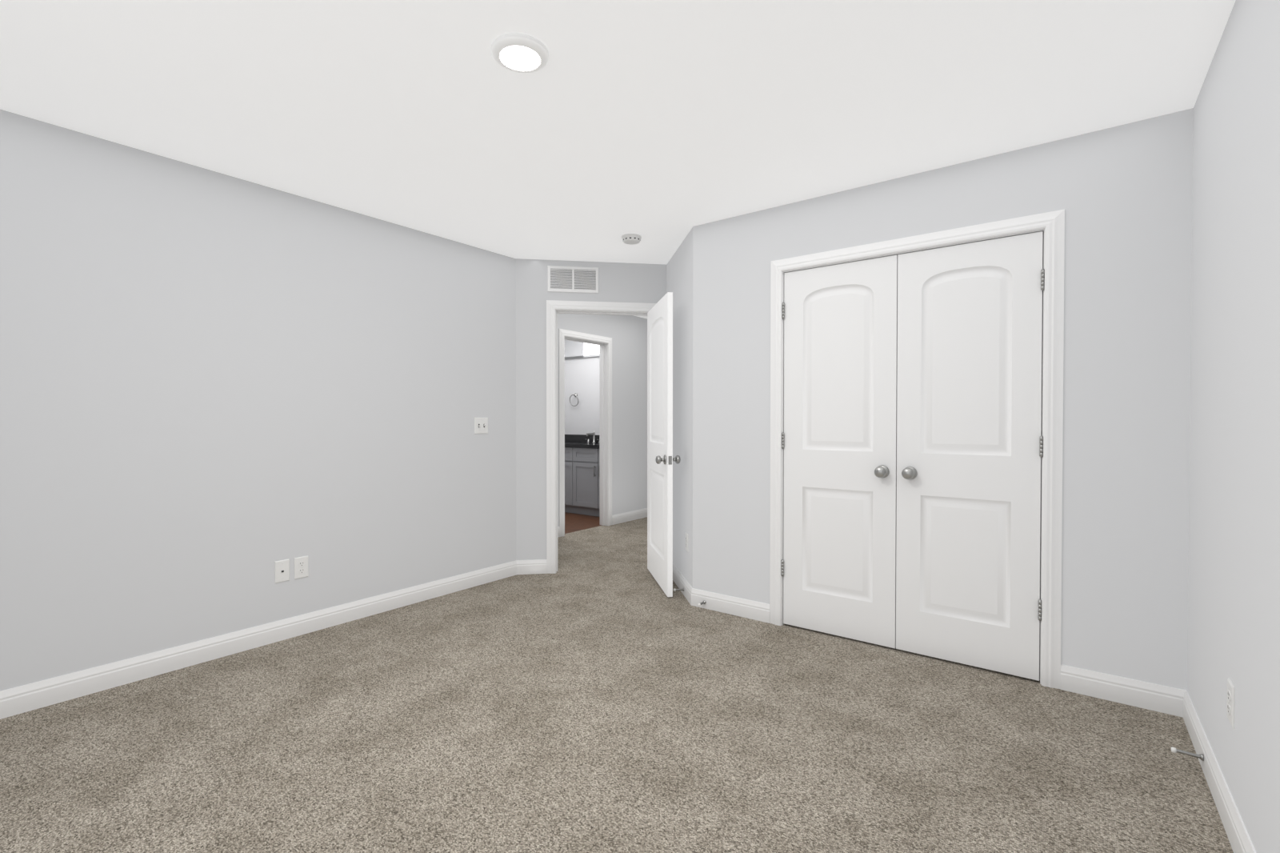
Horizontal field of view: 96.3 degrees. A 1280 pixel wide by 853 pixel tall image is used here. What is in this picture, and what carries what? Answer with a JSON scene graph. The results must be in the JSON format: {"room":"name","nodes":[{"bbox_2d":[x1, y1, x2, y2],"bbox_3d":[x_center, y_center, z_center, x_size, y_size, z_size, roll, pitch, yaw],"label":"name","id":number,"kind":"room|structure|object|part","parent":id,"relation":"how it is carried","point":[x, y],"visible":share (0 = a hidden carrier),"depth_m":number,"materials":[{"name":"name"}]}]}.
{"room":"empty bedroom","nodes":[
{"label":"empty bedroom","id":0,"kind":"room"},
{"bbox_2d":[0,108,516,691],"bbox_3d":[-2.093,-0.056,2.979,0.115,2.422,3.649,1,1,37],"label":"wall","id":1,"kind":"structure","parent":0,"point":[210,379],"depth_m":2.86,"materials":[{"name":"grey paint"}]},
{"bbox_2d":[274,558,289,583],"bbox_3d":[-1.933,0.781,3.100,0.008,0.117,0.072,1,1,37],"label":"outlet","id":2,"kind":"object","parent":1,"relation":"attached to","point":[282,567],"visible":1,"depth_m":3.10,"materials":[{"name":"white plastic"}]},
{"bbox_3d":[-1.933,0.781,3.100,0.008,0.117,0.072,1,1,37],"label":"jack plate","id":3,"kind":"part","parent":2,"relation":"part of","materials":[{"name":"white plastic"}]},
{"bbox_2d":[294,555,308,579],"bbox_3d":[-1.875,0.780,3.178,0.008,0.117,0.072,1,1,37],"label":"outlet","id":4,"kind":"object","parent":1,"relation":"attached to","point":[301,563],"depth_m":3.17,"materials":[{"name":"white plastic"}]},
{"bbox_2d":[474,417,487,433],"bbox_3d":[-1.139,-0.006,4.137,0.021,0.117,0.117,1,1,37],"label":"light switch","id":5,"kind":"object","parent":1,"relation":"attached to","point":[481,424],"visible":1,"depth_m":4.14,"materials":[{"name":"white plastic"}]},
{"bbox_2d":[564,356,599,435],"bbox_3d":[-1.320,-0.102,6.870,1.835,2.422,2.400,1,1,37],"label":"wall","id":6,"kind":"structure","parent":0,"point":[582,374],"depth_m":7.84,"materials":[{"name":"white paint"}]},
{"bbox_2d":[569,392,578,406],"bbox_3d":[-0.899,-0.367,7.889,0.167,0.184,0.059,1,1,37],"label":"towel ring","id":7,"kind":"object","parent":6,"relation":"attached to","point":[575,394],"visible":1,"depth_m":7.89,"materials":[{"name":"grey metal"}]},
{"bbox_2d":[564,340,599,359],"bbox_3d":[-0.621,-1.129,7.689,1.714,0.386,0.029,1,1,37],"label":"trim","id":8,"kind":"structure","parent":6,"relation":"attached to","point":[573,350],"depth_m":7.88,"materials":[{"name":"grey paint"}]},
{"bbox_2d":[584,342,599,355],"bbox_3d":[-0.478,-1.120,7.592,0.700,0.320,0.010,1,1,37],"label":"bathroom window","id":9,"kind":"structure","parent":6,"relation":"in","point":[589,349],"depth_m":7.73,"materials":[{"name":"white glass"}]},
{"bbox_2d":[564,512,602,533],"bbox_3d":[-0.927,1.161,7.528,2.090,0.120,4.300,1,1,37],"label":"floor","id":10,"kind":"structure","parent":0,"point":[574,522],"depth_m":6.67,"materials":[{"name":"brown wood"}]},
{"bbox_2d":[564,431,599,516],"bbox_3d":[-0.744,0.583,7.453,1.545,1.038,0.580,1,1,37],"label":"vanity","id":11,"kind":"object","parent":10,"relation":"on","point":[582,451],"visible":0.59,"depth_m":7.15,"materials":[{"name":"grey wood"}]},
{"bbox_2d":[516,258,666,559],"bbox_3d":[-0.348,-0.075,4.547,1.314,2.422,0.115,0,1,-8],"label":"wall","id":12,"kind":"structure","parent":0,"point":[618,282],"depth_m":4.42,"materials":[{"name":"grey paint"}]},
{"bbox_2d":[0,559,546,719],"bbox_3d":[-0.456,1.113,1.927,3.784,0.108,3.712,1,1,37],"label":"baseboard","id":13,"kind":"structure","parent":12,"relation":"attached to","point":[14,701],"depth_m":2.89,"materials":[{"name":"white paint"}]},
{"bbox_2d":[547,265,598,293],"bbox_3d":[-0.518,-1.139,4.448,0.394,0.201,0.010,0,1,-8],"label":"air vent","id":14,"kind":"object","parent":12,"relation":"in","point":[569,279],"visible":1,"depth_m":4.44,"materials":[{"name":"white metal"}]},
{"bbox_2d":[546,300,656,573],"bbox_3d":[-0.281,0.081,4.550,0.907,2.110,0.134,0,1,-8],"label":"door frame","id":15,"kind":"structure","parent":12,"relation":"attached to","point":[551,305],"depth_m":4.44,"materials":[{"name":"white paint"}]},
{"bbox_2d":[557,313,647,526],"bbox_3d":[-0.510,-0.096,6.324,0.115,2.422,5.100,1,1,37],"label":"wall","id":16,"kind":"structure","parent":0,"point":[628,334],"depth_m":6.69,"materials":[{"name":"grey paint"}]},
{"bbox_2d":[0,516,1233,852],"bbox_3d":[0.601,1.206,3.754,4.888,0.120,8.500,1,1,37],"label":"floor","id":17,"kind":"structure","parent":0,"point":[584,706],"depth_m":2.09,"materials":[{"name":"beige carpet"}]},
{"bbox_2d":[0,0,1235,318],"bbox_3d":[-0.235,-1.344,4.351,6.978,0.120,8.500,1,1,37],"label":"ceiling","id":18,"kind":"structure","parent":0,"point":[656,121],"depth_m":2.13,"materials":[{"name":"white paint"}]},
{"bbox_2d":[490,32,549,72],"bbox_3d":[-0.401,-1.240,1.922,0.192,0.030,0.192,1,1,37],"label":"ceiling light","id":19,"kind":"object","parent":18,"relation":"attached to","point":[516,52],"depth_m":1.89,"materials":[{"name":"white plastic"}]},
{"bbox_2d":[621,233,641,244],"bbox_3d":[-0.057,-1.257,3.867,0.134,0.041,0.134,1,1,37],"label":"smoke detector","id":20,"kind":"object","parent":18,"relation":"attached to","point":[629,238],"visible":1,"depth_m":3.83,"materials":[{"name":"white plastic"}]},
{"bbox_2d":[666,227,692,587],"bbox_3d":[0.332,-0.070,4.128,0.115,2.422,0.906,0,1,-8],"label":"wall","id":21,"kind":"structure","parent":0,"point":[679,268],"depth_m":3.97,"materials":[{"name":"grey paint"}]},
{"bbox_2d":[647,292,680,596],"bbox_3d":[0.165,0.119,4.178,0.168,2.020,0.763,0,1,-5],"label":"entry door","id":22,"kind":"structure","parent":21,"relation":"in","point":[660,459],"depth_m":4.04,"materials":[{"name":"white paint"}]},
{"bbox_2d":[673,588,683,591],"bbox_3d":[0.262,1.104,3.882,0.071,0.021,0.022,0,1,-8],"label":"door stop","id":23,"kind":"object","parent":21,"relation":"attached to","point":[674,589],"visible":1,"depth_m":3.88,"materials":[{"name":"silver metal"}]},
{"bbox_2d":[685,532,687,551],"bbox_3d":[0.312,0.775,3.842,0.008,0.117,0.072,0,1,-8],"label":"outlet","id":24,"kind":"object","parent":21,"relation":"attached to","point":[686,534],"visible":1,"depth_m":3.83,"materials":[{"name":"white plastic"}]},
{"bbox_2d":[697,600,705,606],"bbox_3d":[0.386,1.108,3.590,0.022,0.021,0.071,1,1,37],"label":"door stop","id":25,"kind":"object","parent":21,"relation":"attached to","point":[704,601],"visible":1,"depth_m":3.58,"materials":[{"name":"grey metal"}]},
{"bbox_2d":[672,563,769,623],"bbox_3d":[0.365,1.090,3.920,0.269,0.108,1.354,0,1,-24],"label":"baseboard","id":26,"kind":"structure","parent":21,"relation":"attached to","point":[734,606],"depth_m":3.54,"materials":[{"name":"white paint"}]},
{"bbox_2d":[692,108,1193,690],"bbox_3d":[1.338,-0.056,2.993,2.413,2.422,0.115,1,1,37],"label":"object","id":27,"kind":"structure","parent":0,"point":[1125,192],"depth_m":2.48,"materials":[{"name":"grey paint"}]},
{"bbox_2d":[1187,0,1279,852],"bbox_3d":[1.111,-0.030,0.753,0.115,2.422,3.939,1,1,37],"label":"wall","id":28,"kind":"structure","parent":0,"point":[1234,624],"depth_m":1.61,"materials":[{"name":"grey paint"}]},
{"bbox_2d":[1060,664,1255,852],"bbox_3d":[0.902,1.125,0.923,0.406,0.108,3.739,1,1,37],"label":"baseboard","id":29,"kind":"structure","parent":28,"relation":"attached to","point":[1166,699],"depth_m":2.31,"materials":[{"name":"white paint"}]},
{"bbox_2d":[1171,747,1203,760],"bbox_3d":[1.869,1.117,1.961,0.081,0.021,0.022,1,1,37],"label":"door stop","id":30,"kind":"object","parent":28,"relation":"attached to","point":[1174,750],"visible":1,"depth_m":1.96,"materials":[{"name":"grey metal"}]},
{"bbox_2d":[1226,678,1235,727],"bbox_3d":[1.709,0.799,1.661,0.008,0.117,0.072,1,1,37],"label":"outlet","id":31,"kind":"object","parent":28,"relation":"attached to","point":[1230,714],"visible":1,"depth_m":1.65,"materials":[{"name":"white plastic"}]},
{"bbox_3d":[1.425,-0.079,4.870,4.928,2.422,5.340,1,1,37],"label":"wall","id":32,"kind":"structure","parent":0,"visible":0},
{"bbox_2d":[557,526,559,537],"bbox_3d":[-1.404,1.076,5.043,0.012,0.108,1.956,1,1,37],"label":"baseboard","id":33,"kind":"structure","parent":32,"relation":"attached to","point":[558,527],"depth_m":5.81,"materials":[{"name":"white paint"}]},
{"bbox_2d":[558,328,611,536],"bbox_3d":[-0.611,0.062,6.179,0.134,2.110,0.834,1,1,37],"label":"door frame","id":34,"kind":"structure","parent":32,"relation":"attached to","point":[562,333],"depth_m":6.43,"materials":[{"name":"white paint"}]},
{"bbox_2d":[612,508,647,524],"bbox_3d":[0.378,1.048,7.415,0.012,0.108,2.310,1,1,37],"label":"baseboard","id":35,"kind":"structure","parent":32,"relation":"attached to","point":[642,513],"depth_m":6.73,"materials":[{"name":"white paint"}]},
{"bbox_3d":[1.650,-0.060,3.267,2.243,2.422,0.700,1,1,37],"label":"wall","id":36,"kind":"structure","parent":0,"visible":0},
{"bbox_2d":[769,208,1064,688],"bbox_3d":[1.349,0.128,2.987,1.260,2.054,0.117,1,1,37],"label":"door frame","id":37,"kind":"structure","parent":36,"relation":"attached to","point":[1043,230],"depth_m":2.68,"materials":[{"name":"white paint"}]},
{"bbox_2d":[781,255,897,647],"bbox_3d":[1.058,0.130,3.115,0.615,2.022,0.102,1,1,37],"label":"closet door","id":38,"kind":"structure","parent":37,"relation":"attached to","point":[839,435],"depth_m":3.11,"materials":[{"name":"white paint"}]},
{"bbox_2d":[896,231,1044,680],"bbox_3d":[1.553,0.134,2.743,0.615,2.022,0.102,1,1,37],"label":"closet door","id":39,"kind":"structure","parent":37,"relation":"attached to","point":[970,442],"depth_m":2.74,"materials":[{"name":"white paint"}]}
]}

